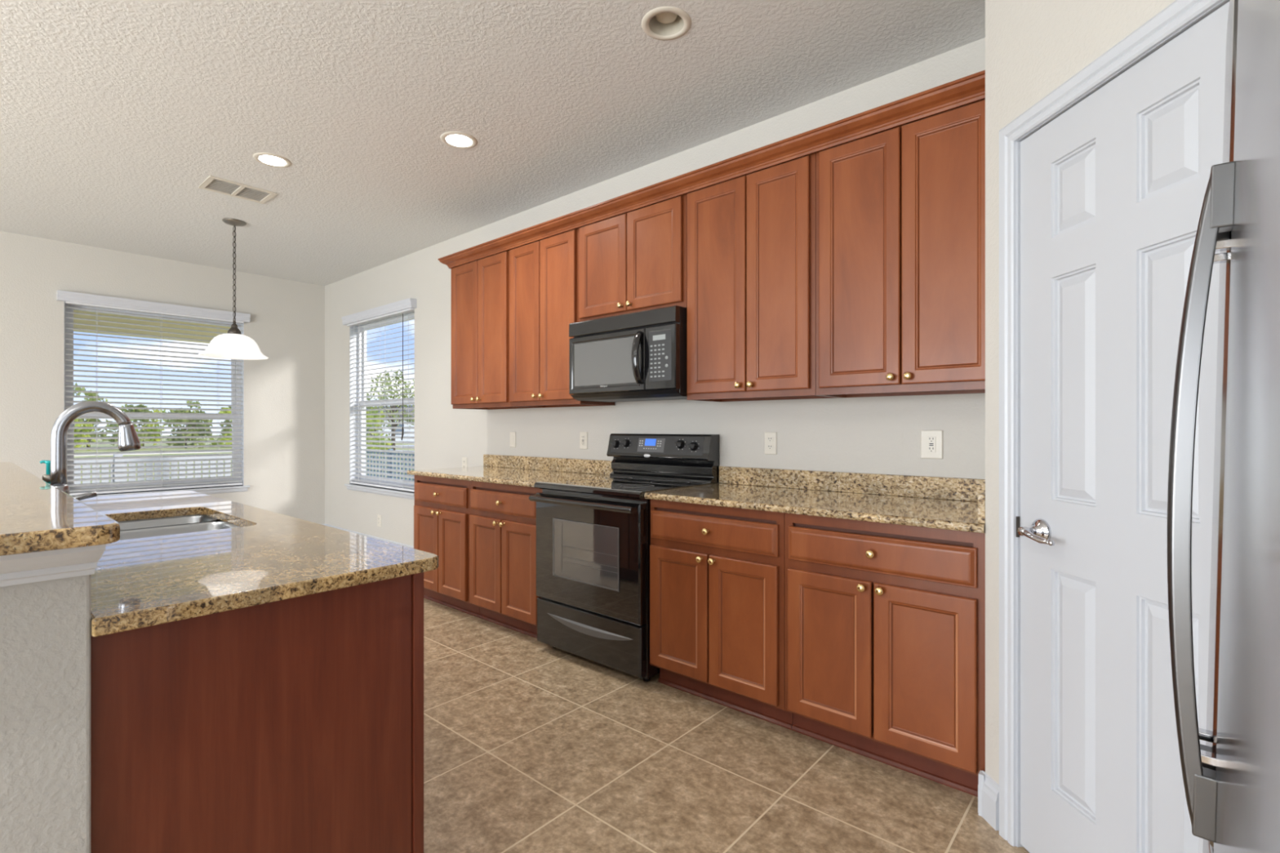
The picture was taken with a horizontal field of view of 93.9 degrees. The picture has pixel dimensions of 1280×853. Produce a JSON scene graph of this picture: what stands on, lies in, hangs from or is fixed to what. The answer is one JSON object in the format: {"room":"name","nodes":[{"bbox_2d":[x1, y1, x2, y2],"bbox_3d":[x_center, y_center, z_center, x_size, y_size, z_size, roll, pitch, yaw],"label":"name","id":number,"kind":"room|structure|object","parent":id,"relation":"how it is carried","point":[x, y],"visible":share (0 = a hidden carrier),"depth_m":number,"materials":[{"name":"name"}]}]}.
{"room":"kitchen","nodes":[
{"label":"kitchen","id":0,"kind":"room"},
{"bbox_2d":[0,574,90,852],"bbox_3d":[-1.819,0.698,1.652,2.346,1.040,0.178,0,0,41],"label":"wall","id":1,"kind":"structure","parent":0,"point":[45,626],"depth_m":0.91,"materials":[{"name":"grey paint"}]},
{"bbox_2d":[0,544,106,586],"bbox_3d":[-1.832,0.205,1.635,2.453,0.056,0.242,0,0,41],"label":"trim","id":2,"kind":"structure","parent":1,"relation":"attached to","point":[36,566],"depth_m":0.89,"materials":[{"name":"grey paint"}]},
{"bbox_2d":[0,462,119,555],"bbox_3d":[-1.888,0.162,1.572,2.515,0.030,0.446,0,0,41],"label":"bar","id":3,"kind":"object","parent":1,"relation":"on","point":[36,515],"visible":1,"depth_m":0.95,"materials":[{"name":"stone"}]},
{"bbox_2d":[0,231,324,524],"bbox_3d":[-5.906,-0.313,4.146,0.160,3.062,7.320,0,0,41],"label":"wall","id":4,"kind":"structure","parent":0,"point":[284,392],"depth_m":5.86,"materials":[{"name":"grey paint"}]},
{"bbox_2d":[63,301,249,496],"bbox_3d":[-4.555,-0.230,5.677,0.189,1.780,1.427,0,0,41],"label":"window","id":5,"kind":"structure","parent":4,"relation":"in","point":[240,488],"depth_m":5.77,"materials":[{"name":"white plastic"}]},
{"bbox_2d":[56,289,250,495],"bbox_3d":[-4.508,-0.286,5.632,0.123,1.752,1.422,0,0,41],"label":"window blinds","id":6,"kind":"object","parent":5,"relation":"attached to","point":[68,297],"visible":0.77,"depth_m":5.60,"materials":[{"name":"grey paint"}]},
{"bbox_2d":[0,0,985,285],"bbox_3d":[-2.106,-1.594,0.857,10.210,0.001,7.320,0,0,41],"label":"ceiling","id":7,"kind":"structure","parent":0,"point":[114,114],"depth_m":2.94,"materials":[{"name":"white paint"}]},
{"bbox_2d":[198,217,268,359],"bbox_3d":[-3.141,-1.071,4.628,0.452,1.046,0.452,0,0,41],"label":"pendant lamp","id":8,"kind":"object","parent":7,"relation":"hanging from","point":[233,344],"visible":1,"depth_m":4.58,"materials":[{"name":"white glass"}]},
{"bbox_2d":[198,175,276,204],"bbox_3d":[-2.697,-1.590,4.011,0.280,0.008,0.384,0,0,41],"label":"ceiling vent","id":9,"kind":"object","parent":7,"relation":"in","point":[204,184],"visible":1,"depth_m":4.00,"materials":[{"name":"beige metal"}]},
{"bbox_2d":[253,152,291,167],"bbox_3d":[-2.192,-1.601,3.563,0.198,0.026,0.198,0,0,41],"label":"recessed light","id":10,"kind":"object","parent":7,"relation":"in","point":[266,158],"visible":0.99,"depth_m":3.56,"materials":[{"name":"beige"}]},
{"bbox_2d":[440,131,477,148],"bbox_3d":[-1.004,-1.601,3.315,0.198,0.026,0.198,0,0,41],"label":"recessed light","id":11,"kind":"object","parent":7,"relation":"in","point":[457,140],"visible":0.99,"depth_m":3.30,"materials":[{"name":"beige"}]},
{"bbox_2d":[641,6,691,40],"bbox_3d":[0.104,-1.651,2.360,0.198,0.126,0.198,0,0,41],"label":"recessed light","id":12,"kind":"object","parent":7,"relation":"in","point":[662,23],"visible":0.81,"depth_m":2.39,"materials":[{"name":"beige metal"}]},
{"bbox_2d":[324,37,985,546],"bbox_3d":[0.297,-0.313,3.512,10.050,3.062,0.160,0,0,41],"label":"wall","id":13,"kind":"structure","parent":0,"point":[876,435],"depth_m":3.75,"materials":[{"name":"grey paint"}]},
{"bbox_2d":[324,524,413,548],"bbox_3d":[-2.385,1.152,5.716,3.110,0.133,0.016,0,0,41],"label":"baseboard","id":14,"kind":"structure","parent":13,"relation":"attached to","point":[327,525],"depth_m":5.99,"materials":[{"name":"grey paint"}]},
{"bbox_2d":[377,514,381,527],"bbox_3d":[-2.567,0.918,5.878,0.070,0.115,0.009,0,0,41],"label":"wall outlet","id":15,"kind":"object","parent":13,"relation":"attached to","point":[379,517],"visible":1,"depth_m":5.87,"materials":[{"name":"beige plastic"}]},
{"bbox_2d":[344,311,414,499],"bbox_3d":[-2.524,-0.230,5.928,1.437,1.780,0.189,0,0,41],"label":"window","id":16,"kind":"structure","parent":13,"relation":"in","point":[368,489],"depth_m":6.34,"materials":[{"name":"white plastic"}]},
{"bbox_2d":[341,297,416,492],"bbox_3d":[-2.568,-0.286,5.880,1.432,1.752,0.123,0,0,41],"label":"window blinds","id":17,"kind":"object","parent":16,"relation":"attached to","point":[402,307],"visible":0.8,"depth_m":5.84,"materials":[{"name":"grey paint"}]},
{"bbox_2d":[462,457,466,466],"bbox_3d":[-1.441,0.303,4.904,0.070,0.115,0.009,0,0,41],"label":"wall outlet","id":18,"kind":"object","parent":13,"relation":"attached to","point":[464,459],"visible":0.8,"depth_m":4.90,"materials":[{"name":"beige plastic"}]},
{"bbox_2d":[451,249,544,409],"bbox_3d":[-1.056,-0.673,4.340,0.700,1.067,0.353,0,0,41],"label":"upper cabinet","id":19,"kind":"object","parent":13,"relation":"attached to","point":[480,288],"visible":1,"depth_m":4.20,"materials":[{"name":"brown wood"}]},
{"bbox_2d":[510,431,515,447],"bbox_3d":[-0.956,0.091,4.484,0.070,0.115,0.008,0,0,41],"label":"light switch","id":20,"kind":"object","parent":13,"relation":"attached to","point":[513,434],"visible":1,"depth_m":4.47,"materials":[{"name":"beige plastic"}]},
{"bbox_2d":[483,454,613,475],"bbox_3d":[-0.685,0.258,4.240,1.432,0.092,0.020,0,0,41],"label":"backsplash","id":21,"kind":"structure","parent":13,"relation":"attached to","point":[560,464],"depth_m":4.17,"materials":[{"name":"stone"}]},
{"bbox_2d":[509,226,614,407],"bbox_3d":[-0.532,-0.673,3.886,0.683,1.067,0.353,0,0,41],"label":"upper cabinet","id":22,"kind":"object","parent":13,"relation":"attached to","point":[544,273],"visible":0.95,"depth_m":3.77,"materials":[{"name":"brown wood"}]},
{"bbox_2d":[579,431,587,448],"bbox_3d":[-0.377,0.087,3.983,0.070,0.115,0.009,0,0,41],"label":"wall outlet","id":23,"kind":"object","parent":13,"relation":"attached to","point":[583,435],"visible":1,"depth_m":3.98,"materials":[{"name":"beige plastic"}]},
{"bbox_2d":[581,435,585,445],"bbox_3d":[-0.379,0.087,3.981,0.034,0.068,0.003,0,0,41],"label":"receptacle","id":24,"kind":"object","parent":23,"relation":"attached to","point":[583,437],"depth_m":3.98,"materials":[{"name":"grey plastic"}]},
{"bbox_2d":[578,193,687,321],"bbox_3d":[0.024,-0.910,3.405,0.784,0.593,0.353,0,0,41],"label":"upper cabinet","id":25,"kind":"object","parent":13,"relation":"attached to","point":[635,260],"visible":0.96,"depth_m":3.27,"materials":[{"name":"brown wood"}]},
{"bbox_2d":[568,305,687,402],"bbox_3d":[-0.009,-0.384,3.365,0.784,0.453,0.454,0,0,41],"label":"microwave","id":26,"kind":"object","parent":25,"relation":"attached to","point":[642,355],"visible":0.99,"depth_m":3.19,"materials":[{"name":"black plastic"}]},
{"bbox_2d":[437,70,985,269],"bbox_3d":[-0.003,-1.221,3.406,3.641,0.070,0.386,0,0,41],"label":"crown molding","id":27,"kind":"structure","parent":13,"relation":"attached to","point":[969,89],"depth_m":2.71,"materials":[{"name":"brown wood"}]},
{"bbox_2d":[686,152,841,401],"bbox_3d":[0.584,-0.673,2.921,0.692,1.067,0.353,0,0,41],"label":"upper cabinet","id":28,"kind":"object","parent":13,"relation":"attached to","point":[751,237],"visible":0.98,"depth_m":2.78,"materials":[{"name":"brown wood"}]},
{"bbox_2d":[764,431,777,454],"bbox_3d":[0.671,0.081,3.076,0.070,0.115,0.009,0,0,41],"label":"wall outlet","id":29,"kind":"object","parent":13,"relation":"attached to","point":[770,437],"visible":1,"depth_m":3.07,"materials":[{"name":"beige plastic"}]},
{"bbox_2d":[767,436,773,442],"bbox_3d":[0.669,0.061,3.074,0.033,0.028,0.003,0,0,41],"label":"receptacle","id":30,"kind":"object","parent":29,"relation":"attached to","point":[770,439],"depth_m":3.07,"materials":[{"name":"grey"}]},
{"bbox_2d":[767,444,773,449],"bbox_3d":[0.669,0.101,3.074,0.033,0.028,0.003,0,0,41],"label":"receptacle","id":31,"kind":"object","parent":29,"relation":"attached to","point":[770,446],"depth_m":3.07,"materials":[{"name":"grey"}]},
{"bbox_2d":[719,466,985,502],"bbox_3d":[0.966,0.258,2.811,1.398,0.092,0.020,0,0,41],"label":"backsplash","id":32,"kind":"structure","parent":13,"relation":"attached to","point":[921,486],"depth_m":2.76,"materials":[{"name":"stone"}]},
{"bbox_2d":[815,98,985,397],"bbox_3d":[1.115,-0.673,2.461,0.710,1.067,0.353,0,0,41],"label":"upper cabinet","id":33,"kind":"object","parent":13,"relation":"attached to","point":[900,210],"visible":0.9,"depth_m":2.35,"materials":[{"name":"brown wood"}]},
{"bbox_2d":[920,430,942,458],"bbox_3d":[1.254,0.073,2.571,0.088,0.122,0.009,0,0,41],"label":"wall outlet","id":34,"kind":"object","parent":13,"relation":"attached to","point":[931,441],"visible":1,"depth_m":2.57,"materials":[{"name":"beige plastic"}]},
{"bbox_2d":[927,436,935,452],"bbox_3d":[1.253,0.073,2.569,0.034,0.068,0.003,0,0,41],"label":"receptacle","id":35,"kind":"object","parent":34,"relation":"attached to","point":[931,440],"depth_m":2.57,"materials":[{"name":"grey plastic"}]},
{"bbox_2d":[423,598,1029,852],"bbox_3d":[-2.107,1.278,0.857,10.210,0.120,7.320,0,0,41],"label":"floor","id":36,"kind":"structure","parent":0,"point":[531,745],"depth_m":2.09,"materials":[{"name":"tile"}]},
{"bbox_2d":[90,519,423,852],"bbox_3d":[-1.517,0.776,1.916,2.197,0.884,0.616,0,0,41],"label":"base cabinet","id":37,"kind":"object","parent":36,"relation":"on","point":[295,725],"visible":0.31,"depth_m":1.16,"materials":[{"name":"brown wood"}]},
{"bbox_2d":[80,490,438,636],"bbox_3d":[-1.518,0.319,1.919,2.254,0.030,0.619,0,0,41],"label":"countertop","id":38,"kind":"structure","parent":37,"relation":"on","point":[138,583],"depth_m":1.34,"materials":[{"name":"stone"}]},
{"bbox_2d":[39,460,50,484],"bbox_3d":[-1.839,0.203,1.861,0.062,0.202,0.062,0,0,41],"label":"soap dispenser","id":39,"kind":"object","parent":38,"relation":"on","point":[46,477],"visible":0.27,"depth_m":1.85,"materials":[{"name":"teal plastic"}]},
{"bbox_2d":[50,400,141,500],"bbox_3d":[-1.651,0.112,1.809,0.073,0.383,0.216,0,0,41],"label":"kitchen faucet","id":40,"kind":"object","parent":38,"relation":"on","point":[128,438],"visible":0.66,"depth_m":1.76,"materials":[{"name":"silver metal"}]},
{"bbox_2d":[117,515,239,540],"bbox_3d":[-1.556,0.427,1.948,0.715,0.184,0.405,0,0,41],"label":"sink","id":41,"kind":"object","parent":38,"relation":"in","point":[135,529],"visible":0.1,"depth_m":2.11,"materials":[{"name":"grey metal"}]},
{"bbox_2d":[413,475,479,617],"bbox_3d":[-1.158,0.777,4.226,0.695,0.882,0.657,0,0,41],"label":"base cabinet","id":42,"kind":"object","parent":36,"relation":"on","point":[442,507],"visible":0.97,"depth_m":3.96,"materials":[{"name":"brown wood"}]},
{"bbox_2d":[406,454,613,487],"bbox_3d":[-0.895,0.273,4.007,1.444,0.122,0.648,0,0,41],"label":"countertop","id":43,"kind":"structure","parent":42,"relation":"on","point":[523,471],"depth_m":3.99,"materials":[{"name":"stone"}]},
{"bbox_2d":[469,480,542,638],"bbox_3d":[-0.625,0.777,3.765,0.711,0.882,0.657,0,0,41],"label":"base cabinet","id":44,"kind":"object","parent":36,"relation":"on","point":[503,517],"visible":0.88,"depth_m":3.54,"materials":[{"name":"brown wood"}]},
{"bbox_2d":[528,433,719,681],"bbox_3d":[-0.085,0.628,3.252,0.763,1.180,0.725,0,0,41],"label":"electric range","id":45,"kind":"object","parent":36,"relation":"on","point":[593,533],"visible":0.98,"depth_m":3.04,"materials":[{"name":"black metal"}]},
{"bbox_2d":[533,475,717,498],"bbox_3d":[-0.077,0.316,3.261,0.763,0.033,0.650,0,0,41],"label":"cooktop","id":46,"kind":"object","parent":45,"relation":"in","point":[603,486],"depth_m":3.15,"materials":[{"name":"black ceramic"}]},
{"bbox_2d":[649,499,792,729],"bbox_3d":[0.491,0.777,2.798,0.690,0.882,0.657,0,0,41],"label":"base cabinet","id":47,"kind":"object","parent":36,"relation":"on","point":[717,573],"visible":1,"depth_m":2.54,"materials":[{"name":"brown wood"}]},
{"bbox_2d":[784,513,985,796],"bbox_3d":[1.018,0.777,2.342,0.701,0.882,0.657,0,0,41],"label":"base cabinet","id":48,"kind":"object","parent":36,"relation":"on","point":[885,623],"visible":0.95,"depth_m":2.08,"materials":[{"name":"brown wood"}]},
{"bbox_2d":[644,466,985,533],"bbox_3d":[0.760,0.273,2.574,1.398,0.122,0.648,0,0,41],"label":"countertop","id":49,"kind":"structure","parent":48,"relation":"on","point":[953,504],"depth_m":2.56,"materials":[{"name":"stone"}]},
{"bbox_2d":[1167,0,1279,852],"bbox_3d":[0.913,0.330,0.472,0.818,1.750,0.910,2,1,41],"label":"refrigerator","id":50,"kind":"object","parent":36,"relation":"on","point":[1232,781],"visible":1,"depth_m":0.58,"materials":[{"name":"grey metal"}]},
{"bbox_2d":[985,0,1175,784],"bbox_3d":[1.175,-0.187,1.407,0.110,2.811,0.955,0,0,-4],"label":"wall","id":51,"kind":"structure","parent":0,"point":[1033,47],"depth_m":1.81,"materials":[{"name":"grey paint"}]},
{"bbox_2d":[977,770,999,830],"bbox_3d":[1.077,1.152,1.852,0.029,0.133,0.092,0,0,1],"label":"baseboard","id":52,"kind":"structure","parent":51,"relation":"attached to","point":[988,788],"depth_m":1.84,"materials":[{"name":"grey paint"}]},
{"bbox_2d":[999,0,1229,847],"bbox_3d":[1.165,0.162,1.419,0.128,2.112,0.771,0,0,-4],"label":"door frame","id":53,"kind":"structure","parent":51,"relation":"attached to","point":[1180,15],"depth_m":1.74,"materials":[{"name":"grey paint"}]},
{"bbox_2d":[1016,1,1229,852],"bbox_3d":[1.111,0.190,1.417,0.099,2.033,0.639,0,0,-4],"label":"door","id":54,"kind":"structure","parent":51,"relation":"in","point":[1113,188],"depth_m":1.42,"materials":[{"name":"grey paint"}]},
{"label":"outside","id":55,"kind":"structure","parent":0,"visible":0},
{"bbox_2d":[74,435,414,484],"bbox_3d":[1.503,1.718,2.362,320.000,0.001,320.000,0,0,41],"label":"lawn","id":56,"kind":"structure","parent":55,"point":[163,439],"depth_m":43.52,"materials":[{"name":"green plant"}]},
{"bbox_2d":[74,418,96,450],"bbox_3d":[-41.727,0.067,43.737,2.823,3.601,2.958,0,0,41],"label":"tree","id":57,"kind":"object","parent":56,"relation":"on","point":[75,420],"visible":0.19,"depth_m":44.05,"materials":[{"name":"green plant"}]},
{"bbox_2d":[73,382,109,447],"bbox_3d":[-45.167,-0.986,49.049,2.691,5.416,3.211,0,0,30],"label":"tree","id":58,"kind":"object","parent":56,"relation":"on","point":[75,388],"visible":0.25,"depth_m":49.19,"materials":[{"name":"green plant"}]},
{"bbox_2d":[104,404,153,446],"bbox_3d":[-39.747,-0.094,46.662,2.444,3.774,3.535,0,0,2],"label":"tree","id":59,"kind":"object","parent":56,"relation":"on","point":[126,405],"visible":0.21,"depth_m":46.82,"materials":[{"name":"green plant"}]},
{"bbox_2d":[123,405,165,446],"bbox_3d":[-43.194,-0.081,51.638,3.518,3.607,2.413,0,0,-24],"label":"tree","id":60,"kind":"object","parent":56,"relation":"on","point":[155,411],"visible":0.28,"depth_m":51.91,"materials":[{"name":"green plant"}]},
{"bbox_2d":[74,453,231,484],"bbox_3d":[-8.098,1.073,9.911,0.100,1.290,5.750,0,0,41],"label":"picket fence","id":61,"kind":"object","parent":56,"relation":"on","point":[114,455],"visible":0.14,"depth_m":9.86,"materials":[{"name":"grey plastic"}]},
{"bbox_2d":[162,407,207,448],"bbox_3d":[-37.395,0.106,49.007,3.197,3.497,3.125,0,0,41],"label":"tree","id":62,"kind":"object","parent":56,"relation":"on","point":[171,411],"visible":0.4,"depth_m":49.05,"materials":[{"name":"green plant"}]},
{"bbox_2d":[171,400,213,445],"bbox_3d":[-40.883,-0.377,54.575,3.086,4.475,3.361,0,0,-36],"label":"tree","id":63,"kind":"object","parent":56,"relation":"on","point":[188,402],"visible":0.26,"depth_m":54.32,"materials":[{"name":"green plant"}]},
{"bbox_2d":[208,406,231,447],"bbox_3d":[-35.017,0.076,51.777,3.426,3.714,3.539,0,0,41],"label":"tree","id":64,"kind":"object","parent":56,"relation":"on","point":[220,411],"visible":0.13,"depth_m":51.24,"materials":[{"name":"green plant"}]},
{"bbox_2d":[219,406,231,444],"bbox_3d":[-38.472,-0.124,57.000,3.294,3.992,3.328,0,0,41],"label":"tree","id":65,"kind":"object","parent":56,"relation":"on","point":[226,420],"visible":0.06,"depth_m":56.34,"materials":[{"name":"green plant"}]},
{"bbox_2d":[74,444,414,456],"bbox_3d":[-37.248,1.713,35.901,5.500,0.050,120.000,0,0,41],"label":"footpath","id":66,"kind":"structure","parent":56,"relation":"on","point":[395,445],"depth_m":39.07,"materials":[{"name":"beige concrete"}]},
{"bbox_2d":[365,408,392,457],"bbox_3d":[-14.485,0.284,32.408,2.530,2.889,2.472,0,0,17],"label":"bush","id":67,"kind":"object","parent":56,"relation":"on","point":[366,411],"visible":0.3,"depth_m":32.39,"materials":[{"name":"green plant"}]},
{"bbox_2d":[365,382,392,434],"bbox_3d":[-19.160,-0.702,40.810,3.889,4.848,4.071,0,0,41],"label":"tree","id":68,"kind":"object","parent":56,"relation":"on","point":[382,384],"visible":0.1,"depth_m":40.97,"materials":[{"name":"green plant"}]},
{"bbox_2d":[365,448,414,480],"bbox_3d":[-3.260,1.153,13.361,14.500,1.130,0.100,0,0,41],"label":"picket fence","id":69,"kind":"object","parent":56,"relation":"on","point":[370,452],"visible":0.02,"depth_m":16.45,"materials":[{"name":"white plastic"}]},
{"bbox_2d":[365,404,414,443],"bbox_3d":[-29.627,-0.382,70.302,13.000,4.200,9.200,0,0,41],"label":"house","id":70,"kind":"structure","parent":56,"relation":"on","point":[406,410],"depth_m":65.39,"materials":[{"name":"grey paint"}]},
{"bbox_2d":[365,372,414,448],"bbox_3d":[-20.131,-1.316,47.990,4.811,6.077,3.773,0,0,-29],"label":"tree","id":71,"kind":"object","parent":56,"relation":"on","point":[388,411],"visible":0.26,"depth_m":48.15,"materials":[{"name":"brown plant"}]},
{"bbox_2d":[368,368,414,450],"bbox_3d":[-15.696,-0.999,38.365,2.935,5.443,3.200,0,0,41],"label":"tree","id":72,"kind":"object","parent":56,"relation":"on","point":[399,382],"visible":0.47,"depth_m":38.08,"materials":[{"name":"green plant"}]},
{"bbox_3d":[-6.226,1.488,6.473,3.330,0.460,5.100,0,0,41],"label":"patio slab","id":73,"kind":"object","parent":56,"relation":"on","visible":0},
{"bbox_2d":[73,310,231,343],"bbox_3d":[-6.174,-0.147,6.097,2.740,2.810,6.100,0,0,41],"label":"roof","id":74,"kind":"structure","parent":73,"relation":"on","point":[78,316],"depth_m":7.69,"materials":[{"name":"beige"}]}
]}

